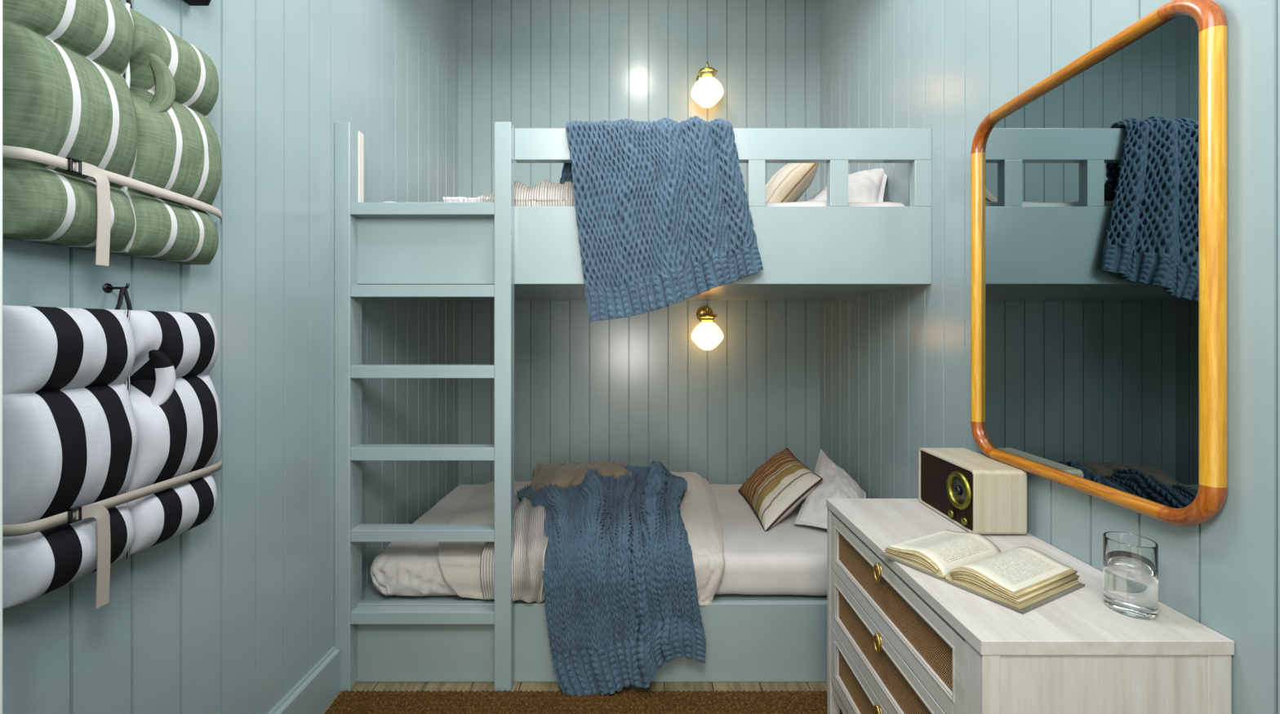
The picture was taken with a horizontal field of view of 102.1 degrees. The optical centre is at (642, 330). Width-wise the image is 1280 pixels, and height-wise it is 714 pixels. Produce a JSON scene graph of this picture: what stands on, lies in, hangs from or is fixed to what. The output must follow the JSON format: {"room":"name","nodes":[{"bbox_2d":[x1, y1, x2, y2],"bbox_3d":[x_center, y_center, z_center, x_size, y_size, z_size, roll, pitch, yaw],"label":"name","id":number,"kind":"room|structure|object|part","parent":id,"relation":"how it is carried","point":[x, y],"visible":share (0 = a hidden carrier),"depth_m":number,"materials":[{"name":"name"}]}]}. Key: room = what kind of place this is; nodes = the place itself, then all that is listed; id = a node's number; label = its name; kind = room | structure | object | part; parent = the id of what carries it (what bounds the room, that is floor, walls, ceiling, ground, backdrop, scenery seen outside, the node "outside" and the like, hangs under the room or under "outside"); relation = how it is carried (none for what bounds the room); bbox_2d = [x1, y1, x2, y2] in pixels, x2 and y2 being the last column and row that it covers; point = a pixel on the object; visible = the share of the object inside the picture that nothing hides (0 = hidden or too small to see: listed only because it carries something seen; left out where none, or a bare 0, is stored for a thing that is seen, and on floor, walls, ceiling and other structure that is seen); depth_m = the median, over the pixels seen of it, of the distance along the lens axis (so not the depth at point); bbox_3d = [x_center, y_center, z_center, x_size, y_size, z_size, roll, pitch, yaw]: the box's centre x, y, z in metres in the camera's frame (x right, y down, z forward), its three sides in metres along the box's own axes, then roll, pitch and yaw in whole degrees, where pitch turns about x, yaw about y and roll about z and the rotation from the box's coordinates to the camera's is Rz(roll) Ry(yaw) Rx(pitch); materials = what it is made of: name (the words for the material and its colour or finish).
{"room":"bunk bedroom","nodes":[
{"label":"bunk bedroom","id":0,"kind":"room"},
{"bbox_2d":[2,0,457,713],"bbox_3d":[-1.060,-0.501,0.619,0.060,3.420,4.639,0,0,0],"label":"wall","id":1,"kind":"structure","parent":0,"point":[227,614],"depth_m":1.43,"materials":[{"name":"blue paint"}]},
{"bbox_2d":[0,0,2,713],"bbox_3d":[-0.879,-0.491,0.578,0.302,3.400,0.024,0,0,0],"label":"trim","id":2,"kind":"structure","parent":1,"relation":"attached to","point":[1,1],"depth_m":0.59,"materials":[{"name":"grey paint"}]},
{"bbox_2d":[2,287,222,609],"bbox_3d":[-0.991,0.198,1.020,0.114,0.561,0.462,0,0,0],"label":"folded blanket","id":3,"kind":"object","parent":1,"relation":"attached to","point":[112,418],"visible":0.99,"depth_m":0.90,"materials":[{"name":"white fabric"}]},
{"bbox_2d":[102,283,129,293],"bbox_3d":[-1.009,-0.081,0.995,0.042,0.018,0.018,0,0,0],"label":"wall hook","id":4,"kind":"object","parent":1,"relation":"attached to","point":[107,287],"visible":1,"depth_m":0.99,"materials":[{"name":"black metal"}]},
{"bbox_3d":[-1.029,-0.081,0.995,0.002,0.018,0.018,0,0,0],"label":"hook plate","id":5,"kind":"part","parent":4,"relation":"part of","materials":[{"name":"black metal"}]},
{"bbox_2d":[267,646,339,713],"bbox_3d":[-1.020,1.131,0.012,0.020,0.154,3.424,0,0,0],"label":"baseboard","id":6,"kind":"structure","parent":1,"relation":"attached to","point":[319,687],"depth_m":1.60,"materials":[{"name":"blue paint"}]},
{"bbox_3d":[-1.009,-0.663,0.995,0.042,0.018,0.018,0,0,0],"label":"wall hook","id":7,"kind":"object","parent":1,"relation":"attached to","visible":0},
{"bbox_2d":[2,0,222,266],"bbox_3d":[-0.991,-0.388,1.020,0.116,0.552,0.462,0,0,0],"label":"folded blanket","id":8,"kind":"object","parent":7,"relation":"hanging from","point":[110,144],"visible":1,"depth_m":0.91,"materials":[{"name":"green fabric"}]},
{"bbox_3d":[-1.009,-1.253,0.995,0.042,0.018,0.018,0,0,0],"label":"wall hook","id":9,"kind":"object","parent":1,"relation":"attached to","visible":0},
{"bbox_2d":[183,0,211,5],"bbox_3d":[-0.991,-0.973,1.020,0.114,0.562,0.462,0,0,0],"label":"folded blanket","id":10,"kind":"object","parent":9,"relation":"hanging from","point":[192,2],"visible":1,"depth_m":1.17,"materials":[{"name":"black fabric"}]},
{"bbox_2d":[321,682,826,713],"bbox_3d":[-0.019,1.238,0.594,2.022,0.060,4.589,0,0,0],"label":"floor","id":11,"kind":"structure","parent":0,"point":[360,686],"depth_m":1.76,"materials":[{"name":"brown wood"}]},
{"bbox_2d":[324,690,843,713],"bbox_3d":[-0.007,1.200,0.407,1.974,0.016,2.614,0,0,0],"label":"rug","id":12,"kind":"object","parent":11,"relation":"on","point":[390,702],"visible":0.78,"depth_m":1.66,"materials":[{"name":"brown carpet"}]},
{"bbox_2d":[826,498,1234,713],"bbox_3d":[0.776,0.858,1.232,0.430,0.676,0.734,0,0,0],"label":"dresser","id":13,"kind":"object","parent":12,"relation":"on","point":[902,639],"visible":0.96,"depth_m":0.96,"materials":[{"name":"white wood"}]},
{"bbox_3d":[0.585,0.871,1.585,0.030,0.651,0.026,0,0,0],"label":"leg","id":14,"kind":"part","parent":13,"relation":"part of","materials":[{"name":"white wood"}]},
{"bbox_3d":[0.585,1.085,1.244,0.018,0.036,0.656,0,0,0],"label":"rail","id":15,"kind":"part","parent":13,"relation":"part of","materials":[{"name":"white wood"}]},
{"bbox_3d":[0.582,0.975,1.241,0.002,0.096,0.582,0,0,0],"label":"rattan panel","id":16,"kind":"part","parent":13,"relation":"part of","materials":[{"name":"brown wicker"}]},
{"bbox_3d":[0.755,0.981,1.244,0.371,0.167,0.652,0,0,0],"label":"drawer","id":17,"kind":"part","parent":13,"relation":"part of","materials":[{"name":"white wood"}]},
{"bbox_3d":[0.566,0.925,1.244,0.011,0.044,0.031,0,0,0],"label":"handle","id":18,"kind":"part","parent":13,"relation":"part of","materials":[{"name":"gold metal"}]},
{"bbox_3d":[0.566,0.753,1.244,0.011,0.044,0.031,0,0,0],"label":"handle","id":19,"kind":"part","parent":13,"relation":"part of","materials":[{"name":"gold metal"}]},
{"bbox_3d":[0.566,0.583,1.244,0.011,0.044,0.031,0,0,0],"label":"handle","id":20,"kind":"part","parent":13,"relation":"part of","materials":[{"name":"gold metal"}]},
{"bbox_3d":[0.582,0.804,1.241,0.002,0.098,0.582,0,0,0],"label":"rattan panel","id":21,"kind":"part","parent":13,"relation":"part of","materials":[{"name":"brown wicker"}]},
{"bbox_3d":[0.755,0.809,1.244,0.371,0.169,0.652,0,0,0],"label":"drawer","id":22,"kind":"part","parent":13,"relation":"part of","materials":[{"name":"white wood"}]},
{"bbox_3d":[0.583,0.549,1.244,0.014,0.008,0.656,0,0,0],"label":"rail","id":23,"kind":"part","parent":13,"relation":"part of","materials":[{"name":"white wood"}]},
{"bbox_3d":[0.582,0.633,1.241,0.002,0.096,0.582,0,0,0],"label":"rattan panel","id":24,"kind":"part","parent":13,"relation":"part of","materials":[{"name":"brown wicker"}]},
{"bbox_3d":[0.755,0.638,1.244,0.371,0.167,0.652,0,0,0],"label":"drawer","id":25,"kind":"part","parent":13,"relation":"part of","materials":[{"name":"white wood"}]},
{"bbox_2d":[918,448,1026,534],"bbox_3d":[0.898,0.438,1.435,0.146,0.166,0.264,0,0,0],"label":"radio","id":26,"kind":"object","parent":13,"relation":"on","point":[980,494],"visible":1,"depth_m":1.33,"materials":[{"name":"beige wood"}]},
{"bbox_3d":[0.842,0.436,1.435,0.005,0.150,0.250,0,0,0],"label":"panel","id":27,"kind":"part","parent":26,"relation":"part of","materials":[{"name":"brown fabric"}]},
{"bbox_3d":[0.834,0.495,1.395,0.012,0.020,0.020,0,0,0],"label":"knob","id":28,"kind":"part","parent":26,"relation":"part of","materials":[{"name":"gold metal"}]},
{"bbox_3d":[0.832,0.422,1.364,0.013,0.026,0.026,0,0,0],"label":"tuning knob","id":29,"kind":"part","parent":26,"relation":"part of","materials":[{"name":"black metal"}]},
{"bbox_3d":[0.834,0.494,1.337,0.012,0.020,0.020,0,0,0],"label":"knob","id":30,"kind":"part","parent":26,"relation":"part of","materials":[{"name":"gold metal"}]},
{"bbox_3d":[0.585,0.871,0.891,0.030,0.651,0.049,0,0,0],"label":"leg","id":31,"kind":"part","parent":13,"relation":"part of","materials":[{"name":"white wood"}]},
{"bbox_2d":[880,529,1084,614],"bbox_3d":[0.724,0.497,1.122,0.228,0.047,0.301,0,0,-30],"label":"open book","id":32,"kind":"object","parent":13,"relation":"on","point":[1020,580],"visible":1,"depth_m":1.06,"materials":[{"name":"beige paper"}]},
{"bbox_3d":[0.769,0.827,0.878,0.359,0.564,0.018,0,0,0],"label":"panel","id":33,"kind":"part","parent":13,"relation":"part of","materials":[{"name":"white wood"}]},
{"bbox_2d":[1102,531,1158,619],"bbox_3d":[0.909,0.455,0.964,0.075,0.130,0.075,0,0,0],"label":"drinking glass","id":34,"kind":"object","parent":13,"relation":"on","point":[1130,561],"visible":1,"depth_m":0.94,"materials":[{"name":"clear glass"}]},
{"bbox_3d":[0.969,0.871,0.886,0.040,0.651,0.038,0,0,0],"label":"leg","id":35,"kind":"part","parent":13,"relation":"part of","materials":[{"name":"white wood"}]},
{"bbox_2d":[334,121,931,691],"bbox_3d":[-0.019,0.256,2.308,2.022,1.905,1.162,0,0,0],"label":"bunk bed","id":36,"kind":"object","parent":11,"relation":"on","point":[501,252],"visible":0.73,"depth_m":1.77,"materials":[{"name":"blue paint"}]},
{"bbox_3d":[-1.004,0.256,1.766,0.052,1.905,0.079,0,0,0],"label":"ladder post","id":37,"kind":"part","parent":36,"relation":"part of","materials":[{"name":"blue paint"}]},
{"bbox_3d":[-0.468,0.256,1.751,0.056,1.905,0.049,0,0,0],"label":"ladder post","id":38,"kind":"part","parent":36,"relation":"part of","materials":[{"name":"blue paint"}]},
{"bbox_2d":[370,484,826,596],"bbox_3d":[0.000,0.872,2.256,1.953,0.159,0.926,0,0,0],"label":"mattress","id":39,"kind":"object","parent":36,"relation":"on","point":[788,558],"visible":0.13,"depth_m":1.83,"materials":[{"name":"white fabric"}]},
{"bbox_2d":[529,460,631,491],"bbox_3d":[-0.294,0.711,2.470,0.512,0.149,0.402,0,0,0],"label":"pillow","id":40,"kind":"object","parent":39,"relation":"on","point":[572,473],"visible":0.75,"depth_m":2.38,"materials":[{"name":"beige fabric"}]},
{"bbox_2d":[437,471,724,606],"bbox_3d":[-0.244,0.826,2.200,1.175,0.244,0.912,0,0,0],"label":"duvet","id":41,"kind":"object","parent":39,"relation":"on","point":[459,562],"visible":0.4,"depth_m":1.88,"materials":[{"name":"beige fabric"}]},
{"bbox_2d":[480,495,548,603],"bbox_3d":[-0.465,0.816,2.037,0.228,0.214,0.619,0,0,-4],"label":"throw","id":42,"kind":"object","parent":41,"relation":"on","point":[531,544],"visible":0.77,"depth_m":1.76,"materials":[{"name":"fabric"}]},
{"bbox_2d":[516,460,706,697],"bbox_3d":[-0.180,0.895,2.066,0.781,0.638,0.791,0,0,0],"label":"knitted blanket","id":43,"kind":"object","parent":39,"relation":"on","point":[620,597],"visible":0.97,"depth_m":1.74,"materials":[{"name":"blue fabric"}]},
{"bbox_2d":[737,448,822,532],"bbox_3d":[0.613,0.700,2.327,0.289,0.214,0.584,0,0,0],"label":"striped cushion","id":44,"kind":"object","parent":39,"relation":"on","point":[775,490],"visible":1,"depth_m":2.20,"materials":[{"name":"brown fabric"}]},
{"bbox_2d":[794,448,866,529],"bbox_3d":[0.871,0.706,2.249,0.298,0.216,0.677,0,0,29],"label":"pillow","id":45,"kind":"object","parent":39,"relation":"on","point":[836,483],"visible":0.5,"depth_m":2.14,"materials":[{"name":"white fabric"}]},
{"bbox_2d":[383,200,905,206],"bbox_3d":[0.000,-0.344,2.272,1.919,0.246,0.892,0,0,0],"label":"mattress","id":46,"kind":"object","parent":36,"relation":"on","point":[810,203],"visible":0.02,"depth_m":1.84,"materials":[{"name":"white fabric"}]},
{"bbox_2d":[443,195,494,202],"bbox_3d":[-0.601,-0.468,2.162,0.204,0.062,0.701,0,0,0],"label":"sheet","id":47,"kind":"object","parent":46,"relation":"on","point":[448,199],"visible":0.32,"depth_m":1.82,"materials":[{"name":"white fabric"}]},
{"bbox_2d":[482,179,574,206],"bbox_3d":[-0.383,-0.487,2.162,0.363,0.139,0.702,0,0,0],"label":"throw","id":48,"kind":"object","parent":46,"relation":"on","point":[544,193],"visible":0.45,"depth_m":1.82,"materials":[{"name":"fabric"}]},
{"bbox_2d":[765,163,819,202],"bbox_3d":[0.624,-0.625,2.270,0.269,0.355,0.485,0,0,0],"label":"striped cushion","id":49,"kind":"object","parent":46,"relation":"on","point":[788,184],"visible":0.52,"depth_m":2.12,"materials":[{"name":"brown fabric"}]},
{"bbox_2d":[806,168,887,202],"bbox_3d":[0.880,-0.573,2.173,0.299,0.270,0.448,0,0,38],"label":"pillow","id":50,"kind":"object","parent":46,"relation":"on","point":[864,186],"visible":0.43,"depth_m":2.08,"materials":[{"name":"white fabric"}]},
{"bbox_2d":[560,115,763,321],"bbox_3d":[0.025,-0.386,1.895,0.759,0.712,0.432,0,0,0],"label":"knitted blanket","id":51,"kind":"object","parent":36,"relation":"hanging from","point":[664,217],"visible":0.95,"depth_m":1.73,"materials":[{"name":"blue fabric"}]},
{"bbox_3d":[0.276,-0.639,1.792,1.432,0.109,0.036,0,0,0],"label":"guard rail","id":52,"kind":"part","parent":36,"relation":"part of","materials":[{"name":"blue paint"}]},
{"bbox_2d":[457,0,820,485],"bbox_3d":[-0.019,-0.501,2.919,2.022,3.420,0.060,0,0,0],"label":"wall","id":53,"kind":"structure","parent":0,"point":[636,390],"depth_m":2.89,"materials":[{"name":"blue paint"}]},
{"bbox_2d":[690,61,723,107],"bbox_3d":[0.347,-1.324,2.790,0.174,0.247,0.196,0,0,0],"label":"wall lamp","id":54,"kind":"object","parent":53,"relation":"attached to","point":[707,91],"visible":1,"depth_m":2.73,"materials":[{"name":"beige glass"}]},
{"bbox_3d":[0.347,-1.279,2.780,0.174,0.157,0.174,0,0,0],"label":"lamp shade","id":55,"kind":"part","parent":54,"relation":"part of","materials":[{"name":"beige glass"}]},
{"bbox_2d":[690,304,723,350],"bbox_3d":[0.347,-0.014,2.790,0.174,0.247,0.196,0,0,0],"label":"wall lamp","id":56,"kind":"object","parent":53,"relation":"attached to","point":[707,335],"visible":1,"depth_m":2.73,"materials":[{"name":"beige glass"}]},
{"bbox_3d":[0.347,-0.088,2.882,0.094,0.094,0.012,0,0,0],"label":"wall plate","id":57,"kind":"part","parent":56,"relation":"part of","materials":[{"name":"gold metal"}]},
{"bbox_3d":[0.347,0.031,2.780,0.174,0.157,0.174,0,0,0],"label":"lamp shade","id":58,"kind":"part","parent":56,"relation":"part of","materials":[{"name":"beige glass"}]},
{"bbox_2d":[820,0,1279,713],"bbox_3d":[1.022,-0.501,0.619,0.060,3.420,4.639,0,0,0],"label":"wall","id":59,"kind":"structure","parent":0,"point":[895,363],"depth_m":1.44,"materials":[{"name":"blue paint"}]},
{"bbox_2d":[970,0,1227,526],"bbox_3d":[0.974,-0.123,1.192,0.037,0.962,0.648,0,0,0],"label":"wall mirror","id":60,"kind":"object","parent":59,"relation":"attached to","point":[1099,191],"visible":1,"depth_m":1.07,"materials":[{"name":"brown wood"}]}
]}

